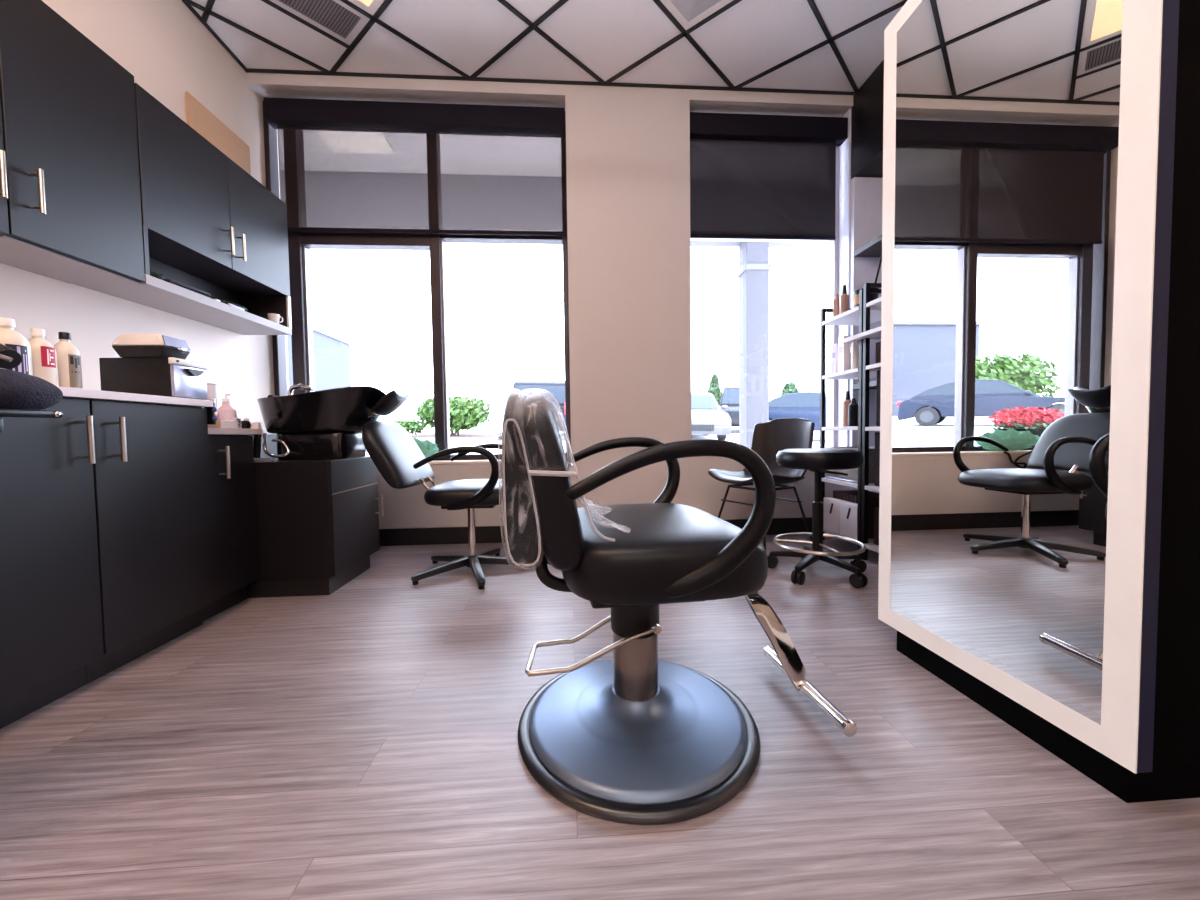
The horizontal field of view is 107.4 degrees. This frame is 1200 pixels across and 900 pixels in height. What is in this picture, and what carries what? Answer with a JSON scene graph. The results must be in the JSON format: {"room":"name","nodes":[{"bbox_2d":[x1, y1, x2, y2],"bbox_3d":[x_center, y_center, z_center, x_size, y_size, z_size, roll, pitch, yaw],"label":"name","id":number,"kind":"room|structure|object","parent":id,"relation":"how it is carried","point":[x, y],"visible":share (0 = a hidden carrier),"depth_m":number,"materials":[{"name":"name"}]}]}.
{"room":"salon","nodes":[
{"label":"salon","id":0,"kind":"room"},
{"bbox_2d":[0,0,288,429],"bbox_3d":[-2.060,-0.748,-0.135,0.150,3.003,6.460,-1,2,-4],"label":"wall","id":1,"kind":"structure","parent":0,"point":[168,52],"depth_m":2.16,"materials":[{"name":"paint"}]},
{"bbox_2d":[0,97,8,234],"bbox_3d":[-1.893,-1.037,0.898,0.328,0.802,0.838,-1,2,-4],"label":"upper cabinet","id":2,"kind":"object","parent":1,"relation":"attached to","point":[4,224],"visible":1,"depth_m":1.32,"materials":[{"name":"black laminate"}]},
{"bbox_2d":[0,0,144,283],"bbox_3d":[-1.935,-1.058,1.529,0.328,0.807,0.425,-1,2,-4],"label":"upper cabinet","id":3,"kind":"object","parent":1,"relation":"attached to","point":[68,108],"visible":1,"depth_m":1.50,"materials":[{"name":"black laminate"}]},
{"bbox_2d":[75,83,291,334],"bbox_3d":[-1.980,-1.075,2.207,0.328,0.784,0.928,-1,2,-4],"label":"upper cabinet","id":4,"kind":"object","parent":1,"relation":"attached to","point":[208,225],"visible":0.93,"depth_m":2.11,"materials":[{"name":"black laminate"}]},
{"bbox_2d":[150,271,163,279],"bbox_3d":[-1.893,-0.731,1.838,0.116,0.042,0.094,-1,2,-4],"label":"folded cloth","id":5,"kind":"object","parent":4,"relation":"on","point":[152,273],"visible":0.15,"depth_m":1.83,"materials":[{"name":"fabric"}]},
{"bbox_2d":[75,274,291,334],"bbox_3d":[-1.995,-0.702,2.220,0.287,0.039,0.927,-1,2,-4],"label":"shelf","id":6,"kind":"object","parent":4,"relation":"attached to","point":[156,293],"depth_m":2.09,"materials":[{"name":"wood"}]},
{"bbox_2d":[163,279,209,297],"bbox_3d":[-1.891,-0.735,2.013,0.045,0.034,0.220,-1,2,-4],"label":"iron","id":7,"kind":"object","parent":4,"relation":"on","point":[187,287],"visible":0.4,"depth_m":2.00,"materials":[{"name":"black metal"}]},
{"bbox_2d":[186,92,250,174],"bbox_3d":[-2.166,-1.677,2.524,0.012,0.399,0.445,-1,2,-4],"label":"wooden board","id":8,"kind":"object","parent":4,"relation":"on","point":[199,117],"visible":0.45,"depth_m":2.48,"materials":[{"name":"beige wood"}]},
{"bbox_2d":[220,300,247,311],"bbox_3d":[-1.915,-0.745,2.281,0.114,0.037,0.188,-1,2,-4],"label":"folded cloth","id":9,"kind":"object","parent":4,"relation":"on","point":[222,301],"visible":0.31,"depth_m":2.25,"materials":[{"name":"fabric"}]},
{"bbox_2d":[268,313,282,323],"bbox_3d":[-1.921,-0.768,2.600,0.060,0.060,0.067,0,2,26],"label":"cup","id":10,"kind":"object","parent":4,"relation":"on","point":[273,317],"visible":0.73,"depth_m":2.58,"materials":[{"name":"white ceramic"}]},
{"bbox_2d":[191,0,902,93],"bbox_3d":[0.117,-2.333,-0.079,4.700,0.100,6.400,-1,2,-4],"label":"ceiling","id":11,"kind":"structure","parent":0,"point":[749,38],"depth_m":2.56,"materials":[{"name":"paint"}]},
{"bbox_2d":[269,0,369,44],"bbox_3d":[-1.549,-2.347,2.286,0.264,0.006,0.584,1,3,44],"label":"ceiling vent","id":12,"kind":"object","parent":11,"relation":"in","point":[336,18],"visible":1,"depth_m":2.38,"materials":[{"name":"black metal"}]},
{"bbox_2d":[348,0,384,15],"bbox_3d":[-1.207,-2.342,2.017,0.614,0.004,0.553,1,3,38],"label":"recessed light","id":13,"kind":"object","parent":11,"relation":"in","point":[370,6],"visible":1,"depth_m":2.33,"materials":[{"name":"plastic"}]},
{"bbox_2d":[359,0,372,6],"bbox_3d":[-1.207,-2.342,2.017,0.477,0.002,0.530,1,3,44],"label":"diffuser","id":14,"kind":"object","parent":13,"relation":"attached to","point":[362,3],"depth_m":2.32,"materials":[{"name":"plastic"}]},
{"bbox_2d":[182,0,907,94],"bbox_3d":[0.163,-2.277,-0.118,4.352,0.014,6.028,-1,2,-4],"label":"grid","id":15,"kind":"object","parent":11,"relation":"attached to","point":[207,9],"visible":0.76,"depth_m":2.62,"materials":[{"name":"black metal"}]},
{"bbox_2d":[660,0,732,29],"bbox_3d":[0.513,-2.362,2.130,0.614,0.020,0.553,1,3,38],"label":"recessed light","id":16,"kind":"object","parent":11,"relation":"in","point":[688,13],"visible":1,"depth_m":2.37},
{"bbox_2d":[246,72,852,528],"bbox_3d":[-0.025,-0.898,3.075,4.337,3.003,0.278,-1,2,-4],"label":"wall","id":17,"kind":"structure","parent":0,"point":[628,148],"depth_m":2.94,"materials":[{"name":"paint"}]},
{"bbox_2d":[262,101,570,460],"bbox_3d":[-1.208,-1.116,3.032,1.977,2.377,0.090,-1,2,-4],"label":"window","id":18,"kind":"structure","parent":17,"relation":"in","point":[300,244],"depth_m":2.99,"materials":[{"name":"metal"}]},
{"bbox_2d":[264,97,565,235],"bbox_3d":[-1.179,-1.847,2.908,1.899,0.807,0.092,-1,2,-4],"label":"roller shade","id":19,"kind":"object","parent":18,"relation":"attached to","point":[344,165],"visible":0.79,"depth_m":2.89,"materials":[{"name":"fabric"}]},
{"bbox_2d":[429,459,500,464],"bbox_3d":[-1.184,0.085,2.961,1.977,0.018,0.144,-1,2,-4],"label":"trim","id":20,"kind":"structure","parent":17,"relation":"attached to","point":[439,461],"depth_m":2.91,"materials":[{"name":"paint"}]},
{"bbox_2d":[366,438,438,457],"bbox_3d":[-1.326,-0.004,2.950,0.491,0.166,0.120,-1,2,-4],"label":"shrub","id":21,"kind":"object","parent":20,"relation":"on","point":[428,448],"visible":0.17,"depth_m":2.94,"materials":[{"name":"plant"}]},
{"bbox_2d":[379,517,825,545],"bbox_3d":[-0.198,0.555,2.972,3.932,0.112,0.012,-1,2,-4],"label":"baseboard","id":22,"kind":"structure","parent":17,"relation":"attached to","point":[484,534],"depth_m":2.92,"materials":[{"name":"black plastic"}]},
{"bbox_2d":[690,146,838,448],"bbox_3d":[1.163,-1.164,3.188,1.132,2.357,0.090,-1,2,-4],"label":"window","id":23,"kind":"structure","parent":17,"relation":"in","point":[833,245],"depth_m":3.21,"materials":[{"name":"metal"}]},
{"bbox_2d":[690,112,847,239],"bbox_3d":[1.159,-1.885,3.061,1.120,0.807,0.092,-1,2,-4],"label":"roller shade","id":24,"kind":"object","parent":23,"relation":"attached to","point":[753,176],"visible":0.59,"depth_m":3.07,"materials":[{"name":"fabric"}]},
{"bbox_2d":[0,533,1199,899],"bbox_3d":[0.160,0.768,0.039,4.700,0.100,6.400,-1,2,-4],"label":"floor","id":25,"kind":"structure","parent":0,"point":[357,741],"depth_m":0.93,"materials":[{"name":"brown wood"}]},
{"bbox_2d":[0,409,62,432],"bbox_3d":[-1.224,0.315,0.720,0.393,0.792,0.285,-1,2,-4],"label":"tray stand","id":26,"kind":"object","parent":25,"relation":"on","point":[3,412],"visible":1,"depth_m":0.81,"materials":[{"name":"black metal"}]},
{"bbox_2d":[0,369,62,409],"bbox_3d":[-1.139,-0.109,0.793,0.214,0.086,0.173,-1,2,-4],"label":"towel","id":27,"kind":"object","parent":26,"relation":"on","point":[18,390],"visible":0.9,"depth_m":0.80,"materials":[{"name":"fabric"}]},
{"bbox_2d":[0,343,21,368],"bbox_3d":[-1.145,-0.198,0.785,0.191,0.107,0.070,-1,2,6],"label":"hair dryer","id":28,"kind":"object","parent":27,"relation":"on","point":[9,358],"visible":1,"depth_m":0.79,"materials":[{"name":"black plastic"}]},
{"bbox_2d":[0,398,103,728],"bbox_3d":[-1.717,0.291,0.896,0.630,0.840,0.753,-1,2,-4],"label":"base cabinet","id":29,"kind":"object","parent":25,"relation":"on","point":[51,614],"visible":1,"depth_m":1.17,"materials":[{"name":"black wood"}]},
{"bbox_2d":[57,386,212,406],"bbox_3d":[-1.750,-0.150,1.087,0.610,0.025,1.170,-1,2,-4],"label":"countertop","id":30,"kind":"structure","parent":29,"relation":"on","point":[77,393],"depth_m":1.38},
{"bbox_2d":[0,317,32,375],"bbox_3d":[-1.553,-0.255,1.153,0.081,0.175,0.080,-1,2,-4],"label":"bottle","id":31,"kind":"object","parent":30,"relation":"on","point":[10,338],"visible":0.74,"depth_m":1.15,"materials":[{"name":"beige plastic"}]},
{"bbox_2d":[13,346,27,372],"bbox_3d":[-1.514,-0.235,1.148,0.003,0.070,0.031,0,2,9],"label":"print","id":32,"kind":"object","parent":31,"relation":"attached to","point":[22,350],"depth_m":1.15},
{"bbox_2d":[28,328,58,386],"bbox_3d":[-1.563,-0.254,1.229,0.063,0.166,0.062,-1,2,-4],"label":"bottle","id":33,"kind":"object","parent":30,"relation":"on","point":[44,355],"visible":0.74,"depth_m":1.22,"materials":[{"name":"beige plastic"}]},
{"bbox_2d":[47,349,54,364],"bbox_3d":[-1.532,-0.259,1.229,0.001,0.043,0.016,-1,2,-4],"label":"print","id":34,"kind":"object","parent":33,"relation":"attached to","point":[50,352],"depth_m":1.23},
{"bbox_2d":[53,332,82,388],"bbox_3d":[-1.573,-0.259,1.298,0.059,0.172,0.058,-1,2,-4],"label":"bottle","id":35,"kind":"object","parent":30,"relation":"on","point":[69,363],"visible":0.77,"depth_m":1.29,"materials":[{"name":"beige plastic"}]},
{"bbox_2d":[70,356,79,372],"bbox_3d":[-1.544,-0.251,1.297,0.002,0.048,0.023,-1,2,3],"label":"print","id":36,"kind":"object","parent":35,"relation":"attached to","point":[74,360],"depth_m":1.29},
{"bbox_2d":[99,357,207,399],"bbox_3d":[-1.620,-0.256,1.615,0.257,0.142,0.151,-1,2,-4],"label":"box","id":37,"kind":"object","parent":30,"relation":"on","point":[170,376],"visible":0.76,"depth_m":1.55,"materials":[{"name":"black plastic"}]},
{"bbox_2d":[112,334,189,359],"bbox_3d":[-1.611,-0.368,1.591,0.179,0.083,0.118,-1,2,-4],"label":"container","id":38,"kind":"object","parent":37,"relation":"on","point":[125,345],"visible":0.91,"depth_m":1.54,"materials":[{"name":"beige plastic"}]},
{"bbox_2d":[204,402,217,424],"bbox_3d":[-1.500,-0.141,1.699,0.044,0.085,0.016,-1,2,-4],"label":"wall holder","id":39,"kind":"object","parent":30,"relation":"attached to","point":[212,414],"visible":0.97,"depth_m":1.69,"materials":[{"name":"black plastic"}]},
{"bbox_2d":[83,399,215,683],"bbox_3d":[-1.756,0.269,1.478,0.630,0.840,0.410,-1,2,-4],"label":"base cabinet","id":40,"kind":"object","parent":25,"relation":"on","point":[151,469],"visible":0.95,"depth_m":1.45,"materials":[{"name":"black wood"}]},
{"bbox_2d":[202,435,258,620],"bbox_3d":[-1.788,0.309,1.818,0.610,0.735,0.260,-1,2,-4],"label":"base cabinet","id":41,"kind":"object","parent":25,"relation":"on","point":[231,459],"visible":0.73,"depth_m":1.83,"materials":[{"name":"black wood"}]},
{"bbox_2d":[208,428,276,434],"bbox_3d":[-1.829,-0.083,2.087,0.582,0.025,0.830,-1,2,-4],"label":"countertop","id":42,"kind":"structure","parent":41,"relation":"on","point":[211,431],"depth_m":1.85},
{"bbox_2d":[208,419,219,427],"bbox_3d":[-1.537,-0.105,1.737,0.015,0.038,0.075,-1,2,-4],"label":"box","id":43,"kind":"object","parent":42,"relation":"on","point":[217,425],"visible":0.36,"depth_m":1.76,"materials":[{"name":"cardboard"}]},
{"bbox_2d":[218,394,236,420],"bbox_3d":[-1.600,-0.165,1.888,0.064,0.148,0.063,-1,2,-4],"label":"glass bottle","id":44,"kind":"object","parent":42,"relation":"on","point":[227,412],"visible":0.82,"depth_m":1.87,"materials":[{"name":"pink glass"}]},
{"bbox_2d":[220,420,237,427],"bbox_3d":[-1.537,-0.106,1.822,0.015,0.032,0.085,-1,2,-4],"label":"box","id":45,"kind":"object","parent":42,"relation":"on","point":[223,423],"visible":0.86,"depth_m":1.81,"materials":[{"name":"cardboard"}]},
{"bbox_2d":[241,417,250,428],"bbox_3d":[-1.562,-0.119,1.933,0.048,0.050,0.047,-1,2,-4],"label":"jar","id":46,"kind":"object","parent":42,"relation":"on","point":[245,424],"visible":0.88,"depth_m":1.92,"materials":[{"name":"black plastic"}]},
{"bbox_2d":[250,422,260,428],"bbox_3d":[-1.556,-0.110,1.985,0.040,0.028,0.023,-1,2,-4],"label":"price card","id":47,"kind":"object","parent":42,"relation":"on","point":[256,425],"visible":0.79,"depth_m":1.98,"materials":[{"name":"paper"}]},
{"bbox_2d":[247,435,382,597],"bbox_3d":[-1.655,0.291,2.245,0.938,0.735,0.565,-1,2,-4],"label":"base cabinet","id":48,"kind":"object","parent":25,"relation":"on","point":[317,521],"visible":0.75,"depth_m":1.99,"materials":[{"name":"black laminate"}]},
{"bbox_2d":[253,383,409,461],"bbox_3d":[-1.327,-0.147,2.226,0.650,0.377,0.486,-1,2,-4],"label":"basin","id":49,"kind":"object","parent":48,"relation":"on","point":[328,424],"visible":0.97,"depth_m":2.08,"materials":[{"name":"ceramic"}]},
{"bbox_2d":[287,383,313,394],"bbox_3d":[-1.517,-0.282,2.212,0.130,0.101,0.057,-1,2,0],"label":"faucet","id":50,"kind":"object","parent":49,"relation":"on","point":[298,386],"depth_m":2.22,"materials":[{"name":"silver metal"}]},
{"bbox_2d":[362,421,531,589],"bbox_3d":[-0.755,0.242,2.325,0.782,0.799,0.607,-1,2,-2],"label":"chair","id":51,"kind":"object","parent":25,"relation":"on","point":[396,455],"visible":0.77,"depth_m":2.14,"materials":[{"name":"black leather"}]},
{"bbox_2d":[498,388,856,824],"bbox_3d":[0.166,0.267,1.093,0.772,0.821,0.622,-1,2,-8],"label":"chair","id":52,"kind":"object","parent":25,"relation":"on","point":[636,737],"visible":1,"depth_m":0.89,"materials":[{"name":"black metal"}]},
{"bbox_2d":[517,389,571,468],"bbox_3d":[-0.138,-0.044,1.040,0.115,0.186,0.468,-1,2,-8],"label":"chair cover","id":53,"kind":"object","parent":52,"relation":"attached to","point":[539,442],"depth_m":0.83,"materials":[{"name":"clear"}]},
{"bbox_2d":[708,418,814,550],"bbox_3d":[0.972,0.206,2.654,0.512,0.797,0.452,-2,2,-29],"label":"chair","id":54,"kind":"object","parent":25,"relation":"on","point":[770,437],"visible":0.68,"depth_m":2.71,"materials":[{"name":"black leather"}]},
{"bbox_2d":[767,448,867,587],"bbox_3d":[1.104,0.307,2.203,0.469,0.628,0.487,-1,2,-4],"label":"stool","id":55,"kind":"object","parent":25,"relation":"on","point":[816,460],"visible":0.99,"depth_m":2.10,"materials":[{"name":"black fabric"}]},
{"bbox_2d":[820,289,881,555],"bbox_3d":[1.577,-0.147,2.644,0.302,1.490,0.405,-1,2,-4],"label":"metal rack","id":56,"kind":"object","parent":25,"relation":"on","point":[854,316],"visible":0.41,"depth_m":2.60,"materials":[{"name":"black metal"}]},
{"bbox_2d":[824,497,845,532],"bbox_3d":[1.460,0.404,2.740,0.054,0.195,0.160,-1,2,-4],"label":"carton","id":57,"kind":"object","parent":56,"relation":"on","point":[831,505],"visible":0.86,"depth_m":2.72,"materials":[{"name":"white cardboard"}]},
{"bbox_2d":[832,344,837,373],"bbox_3d":[1.483,-0.565,2.750,0.051,0.190,0.040,-1,2,-4],"label":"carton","id":58,"kind":"object","parent":56,"relation":"on","point":[834,346],"visible":0.36,"depth_m":2.74,"materials":[{"name":"cardboard"}]},
{"bbox_2d":[833,294,839,316],"bbox_3d":[1.487,-0.893,2.763,0.048,0.165,0.047,-1,2,-4],"label":"bottle","id":59,"kind":"object","parent":56,"relation":"on","point":[836,303],"visible":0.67,"depth_m":2.75,"materials":[{"name":"plastic"}]},
{"bbox_2d":[826,476,857,483],"bbox_3d":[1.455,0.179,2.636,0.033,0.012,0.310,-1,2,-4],"label":"tablet","id":60,"kind":"object","parent":56,"relation":"on","point":[827,477],"visible":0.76,"depth_m":2.62,"materials":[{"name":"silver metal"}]},
{"bbox_2d":[839,285,848,313],"bbox_3d":[1.483,-0.902,2.672,0.052,0.190,0.051,-1,2,-4],"label":"bottle","id":61,"kind":"object","parent":56,"relation":"on","point":[844,298],"visible":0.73,"depth_m":2.65,"materials":[{"name":"brown plastic"}]},
{"bbox_2d":[838,335,852,371],"bbox_3d":[1.488,-0.577,2.670,0.061,0.220,0.060,-1,2,-4],"label":"carton","id":62,"kind":"object","parent":56,"relation":"on","point":[843,348],"visible":0.58,"depth_m":2.64,"materials":[{"name":"cardboard"}]},
{"bbox_2d":[843,391,850,426],"bbox_3d":[1.504,-0.250,2.673,0.054,0.215,0.053,-1,2,-4],"label":"bottle","id":63,"kind":"object","parent":56,"relation":"on","point":[847,401],"visible":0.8,"depth_m":2.66,"materials":[{"name":"brown plastic"}]},
{"bbox_2d":[822,478,873,487],"bbox_3d":[1.579,0.194,2.657,0.298,0.022,0.353,-1,2,-4],"label":"shelf","id":64,"kind":"object","parent":56,"relation":"attached to","point":[824,480],"depth_m":2.61,"materials":[{"name":"wood"}]},
{"bbox_2d":[823,527,873,543],"bbox_3d":[1.584,0.514,2.669,0.298,0.022,0.353,-1,2,-4],"label":"shelf","id":65,"kind":"object","parent":56,"relation":"attached to","point":[824,529],"depth_m":2.66,"materials":[{"name":"wood"}]},
{"bbox_2d":[840,501,857,539],"bbox_3d":[1.472,0.410,2.570,0.054,0.195,0.160,-1,2,-4],"label":"carton","id":66,"kind":"object","parent":56,"relation":"on","point":[848,510],"visible":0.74,"depth_m":2.56,"materials":[{"name":"white cardboard"}]},
{"bbox_2d":[822,426,876,430],"bbox_3d":[1.575,-0.131,2.645,0.298,0.022,0.353,-1,2,-4],"label":"shelf","id":67,"kind":"object","parent":56,"relation":"attached to","point":[824,428],"depth_m":2.58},
{"bbox_2d":[822,368,877,378],"bbox_3d":[1.570,-0.456,2.632,0.298,0.022,0.353,-1,2,-4],"label":"shelf","id":68,"kind":"object","parent":56,"relation":"attached to","point":[852,373],"depth_m":2.62,"materials":[{"name":"wood"}]},
{"bbox_2d":[822,306,880,324],"bbox_3d":[1.566,-0.795,2.619,0.298,0.022,0.353,-1,2,-4],"label":"shelf","id":69,"kind":"object","parent":56,"relation":"attached to","point":[850,317],"depth_m":2.62,"materials":[{"name":"wood"}]},
{"bbox_2d":[830,446,874,482],"bbox_3d":[1.586,0.083,2.646,0.247,0.198,0.304,-1,2,-4],"label":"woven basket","id":70,"kind":"object","parent":56,"relation":"on","point":[852,473],"visible":0.09,"depth_m":2.55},
{"bbox_2d":[848,398,857,425],"bbox_3d":[1.490,-0.221,2.588,0.056,0.165,0.055,-1,2,-4],"label":"bottle","id":71,"kind":"object","parent":56,"relation":"on","point":[853,406],"visible":0.8,"depth_m":2.57,"materials":[{"name":"black plastic"}]},
{"bbox_2d":[849,340,858,369],"bbox_3d":[1.509,-0.564,2.586,0.051,0.200,0.070,-1,2,-4],"label":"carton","id":72,"kind":"object","parent":56,"relation":"on","point":[850,344],"visible":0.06,"depth_m":2.61,"materials":[{"name":"cardboard"}]},
{"bbox_2d":[851,341,858,368],"bbox_3d":[1.462,-0.544,2.524,0.036,0.165,0.036,-1,2,-4],"label":"bottle","id":73,"kind":"object","parent":56,"relation":"on","point":[855,345],"visible":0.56,"depth_m":2.51,"materials":[{"name":"white plastic"}]},
{"bbox_2d":[852,288,878,307],"bbox_3d":[1.524,-0.857,2.526,0.132,0.110,0.132,-1,2,-4],"label":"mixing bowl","id":74,"kind":"object","parent":56,"relation":"on","point":[855,293],"visible":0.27,"depth_m":2.50,"materials":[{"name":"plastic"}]},
{"bbox_2d":[874,254,881,282],"bbox_3d":[1.564,-0.962,2.495,0.068,0.272,0.012,1,3,41],"label":"brush","id":75,"kind":"object","parent":74,"relation":"in","point":[880,261],"visible":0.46,"depth_m":2.48,"materials":[{"name":"black plastic"}]},
{"bbox_2d":[868,496,878,538],"bbox_3d":[1.599,0.387,2.532,0.190,0.240,0.028,-1,2,-4],"label":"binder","id":76,"kind":"object","parent":56,"relation":"on","point":[873,501],"visible":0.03,"depth_m":2.51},
{"bbox_2d":[837,60,883,492],"bbox_3d":[1.986,-0.893,2.354,0.419,2.991,1.698,-1,2,-4],"label":"shelving","id":77,"kind":"object","parent":25,"relation":"on","point":[861,153],"visible":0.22,"depth_m":3.02,"materials":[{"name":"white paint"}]},
{"bbox_2d":[842,283,881,559],"bbox_3d":[1.581,-0.142,2.256,0.345,1.510,0.580,-1,2,-4],"label":"metal rack","id":78,"kind":"object","parent":25,"relation":"on","point":[867,334],"visible":0.23,"depth_m":2.40,"materials":[{"name":"black metal"}]},
{"bbox_2d":[842,326,880,342],"bbox_3d":[1.558,-0.613,2.257,0.315,0.022,0.540,-1,2,-4],"label":"shelf","id":79,"kind":"object","parent":78,"relation":"attached to","point":[875,333],"depth_m":2.37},
{"bbox_2d":[864,543,878,552],"bbox_3d":[1.613,0.530,2.225,0.298,0.022,0.413,-1,2,-4],"label":"shelf","id":80,"kind":"object","parent":78,"relation":"attached to","point":[871,546],"depth_m":2.37,"materials":[{"name":"wood"}]},
{"bbox_2d":[865,485,879,491],"bbox_3d":[1.609,0.210,2.213,0.298,0.022,0.413,-1,2,-4],"label":"shelf","id":81,"kind":"object","parent":78,"relation":"attached to","point":[867,487],"depth_m":2.36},
{"bbox_2d":[865,427,879,430],"bbox_3d":[1.604,-0.109,2.201,0.298,0.022,0.413,-1,2,-4],"label":"shelf","id":82,"kind":"object","parent":78,"relation":"attached to","point":[866,428],"depth_m":2.34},
{"bbox_2d":[866,363,880,369],"bbox_3d":[1.600,-0.439,2.188,0.298,0.022,0.413,-1,2,-4],"label":"shelf","id":83,"kind":"object","parent":78,"relation":"attached to","point":[877,366],"depth_m":2.33,"materials":[{"name":"wood"}]},
{"bbox_2d":[866,297,881,306],"bbox_3d":[1.595,-0.774,2.176,0.298,0.022,0.413,-1,2,-4],"label":"shelf","id":84,"kind":"object","parent":78,"relation":"attached to","point":[877,302],"depth_m":2.32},
{"bbox_2d":[874,508,878,545],"bbox_3d":[1.600,0.416,2.293,0.200,0.200,0.230,-1,2,-4],"label":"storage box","id":85,"kind":"object","parent":78,"relation":"on","point":[876,510],"visible":0.2,"depth_m":2.38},
{"bbox_2d":[874,432,879,485],"bbox_3d":[1.594,0.051,2.294,0.200,0.290,0.200,-1,2,-4],"label":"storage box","id":86,"kind":"object","parent":78,"relation":"on","point":[877,434],"visible":0.2,"depth_m":2.36,"materials":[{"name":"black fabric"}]},
{"bbox_2d":[876,370,880,426],"bbox_3d":[1.588,-0.274,2.302,0.200,0.300,0.140,-1,2,-4],"label":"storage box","id":87,"kind":"object","parent":78,"relation":"on","point":[878,371],"visible":0.2,"depth_m":2.35,"materials":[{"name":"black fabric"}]},
{"bbox_2d":[876,342,880,362],"bbox_3d":[1.585,-0.514,2.283,0.200,0.120,0.180,-1,2,-4],"label":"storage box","id":88,"kind":"object","parent":78,"relation":"on","point":[878,344],"visible":0.11,"depth_m":2.34,"materials":[{"name":"cardboard"}]},
{"bbox_2d":[897,0,1199,802],"bbox_3d":[1.249,-0.339,1.121,0.550,2.000,0.605,-1,2,-4],"label":"station","id":89,"kind":"object","parent":25,"relation":"on","point":[1175,774],"visible":0.15,"depth_m":0.83,"materials":[{"name":"wood"}]},
{"bbox_2d":[878,0,1178,773],"bbox_3d":[0.977,-0.381,1.125,0.036,1.940,0.687,-1,2,-4],"label":"mirror","id":90,"kind":"object","parent":89,"relation":"attached to","point":[1028,145],"visible":1,"depth_m":0.99,"materials":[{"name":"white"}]},
{"label":"outside","id":91,"kind":"structure","parent":0,"visible":0},
{"bbox_2d":[366,414,826,455],"bbox_3d":[-3.108,-3.181,46.450,140.000,7.236,86.720,-1,2,-4],"label":"ground","id":92,"kind":"structure","parent":91,"point":[492,426],"depth_m":18.34,"materials":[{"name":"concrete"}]},
{"bbox_2d":[287,326,351,394],"bbox_3d":[-20.580,-3.567,26.657,8.050,7.100,6.050,-1,2,-4],"label":"building","id":93,"kind":"structure","parent":92,"relation":"on","point":[331,352],"depth_m":27.09,"materials":[{"name":"paint"}]},
{"bbox_2d":[410,432,501,443],"bbox_3d":[-4.442,-0.365,12.579,3.200,0.336,3.300,-1,2,-4],"label":"curb","id":94,"kind":"object","parent":92,"relation":"on","point":[463,437],"visible":0.46,"depth_m":11.54,"materials":[{"name":"concrete"}]},
{"bbox_2d":[391,418,426,434],"bbox_3d":[-5.141,-0.587,11.574,1.036,0.498,0.853,-1,2,-4],"label":"shrub","id":95,"kind":"object","parent":94,"relation":"on","point":[413,426],"visible":0.64,"depth_m":11.57,"materials":[{"name":"green plant"}]},
{"bbox_2d":[416,394,492,434],"bbox_3d":[-4.102,-0.976,12.261,2.291,1.164,1.684,-1,2,-1],"label":"hedge","id":96,"kind":"object","parent":94,"relation":"on","point":[465,413],"visible":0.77,"depth_m":11.80,"materials":[{"name":"green plant"}]},
{"bbox_2d":[512,380,565,430],"bbox_3d":[-1.770,-1.260,14.437,2.280,1.830,4.750,-1,2,-4],"label":"suv","id":97,"kind":"object","parent":92,"relation":"on","point":[557,388],"visible":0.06,"depth_m":12.23,"materials":[{"name":"paint"}]},
{"bbox_2d":[691,393,731,439],"bbox_3d":[2.991,-1.140,14.778,2.229,1.615,4.624,-1,2,4],"label":"car","id":98,"kind":"object","parent":92,"relation":"on","point":[707,418],"visible":0.53,"depth_m":12.72,"materials":[{"name":"white paint"}]},
{"bbox_2d":[691,424,713,430],"bbox_3d":[2.812,-0.636,12.524,0.840,0.180,0.058,1,5,4],"label":"grille","id":99,"kind":"object","parent":98,"relation":"attached to","point":[694,427],"depth_m":12.49,"materials":[{"name":"metal"}]},
{"bbox_2d":[715,420,727,424],"bbox_3d":[2.819,-0.801,12.574,1.610,0.140,0.150,1,5,4],"label":"lamp","id":100,"kind":"object","parent":98,"relation":"attached to","point":[717,422],"depth_m":12.46,"materials":[{"name":"white"}]},
{"bbox_2d":[707,373,721,404],"bbox_3d":[10.570,-4.855,40.672,2.209,4.502,2.355,0,2,20],"label":"tree","id":101,"kind":"object","parent":92,"relation":"on","point":[714,388],"visible":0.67,"depth_m":40.23,"materials":[{"name":"green plant"}]},
{"bbox_2d":[717,387,738,426],"bbox_3d":[6.423,-1.819,19.782,2.428,2.189,5.126,0,2,18],"label":"suv","id":102,"kind":"object","parent":92,"relation":"on","point":[730,395],"visible":0.15,"depth_m":18.88,"materials":[{"name":"paint"}]},
{"bbox_2d":[736,241,771,447],"bbox_3d":[1.893,-1.071,5.426,0.325,2.944,0.300,-1,2,-4],"label":"column","id":103,"kind":"structure","parent":92,"relation":"on","point":[754,266],"depth_m":5.30,"materials":[{"name":"grey paint"}]},
{"bbox_2d":[370,153,827,247],"bbox_3d":[-0.326,-2.829,4.258,18.000,0.720,2.255,-1,2,-4],"label":"entrance canopy","id":104,"kind":"object","parent":103,"relation":"on","point":[523,192],"visible":0.02,"depth_m":4.92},
{"bbox_2d":[780,381,801,395],"bbox_3d":[17.890,-4.508,41.129,4.057,3.864,3.754,-1,2,-4],"label":"tree","id":105,"kind":"object","parent":92,"relation":"on","point":[790,387],"visible":0.31,"depth_m":40.71,"materials":[{"name":"green plant"}]},
{"bbox_2d":[769,392,826,430],"bbox_3d":[7.007,-1.000,13.645,2.230,1.597,4.722,-2,3,-34],"label":"car","id":106,"kind":"object","parent":92,"relation":"on","point":[805,405],"visible":0.11,"depth_m":13.47,"materials":[{"name":"blue paint"}]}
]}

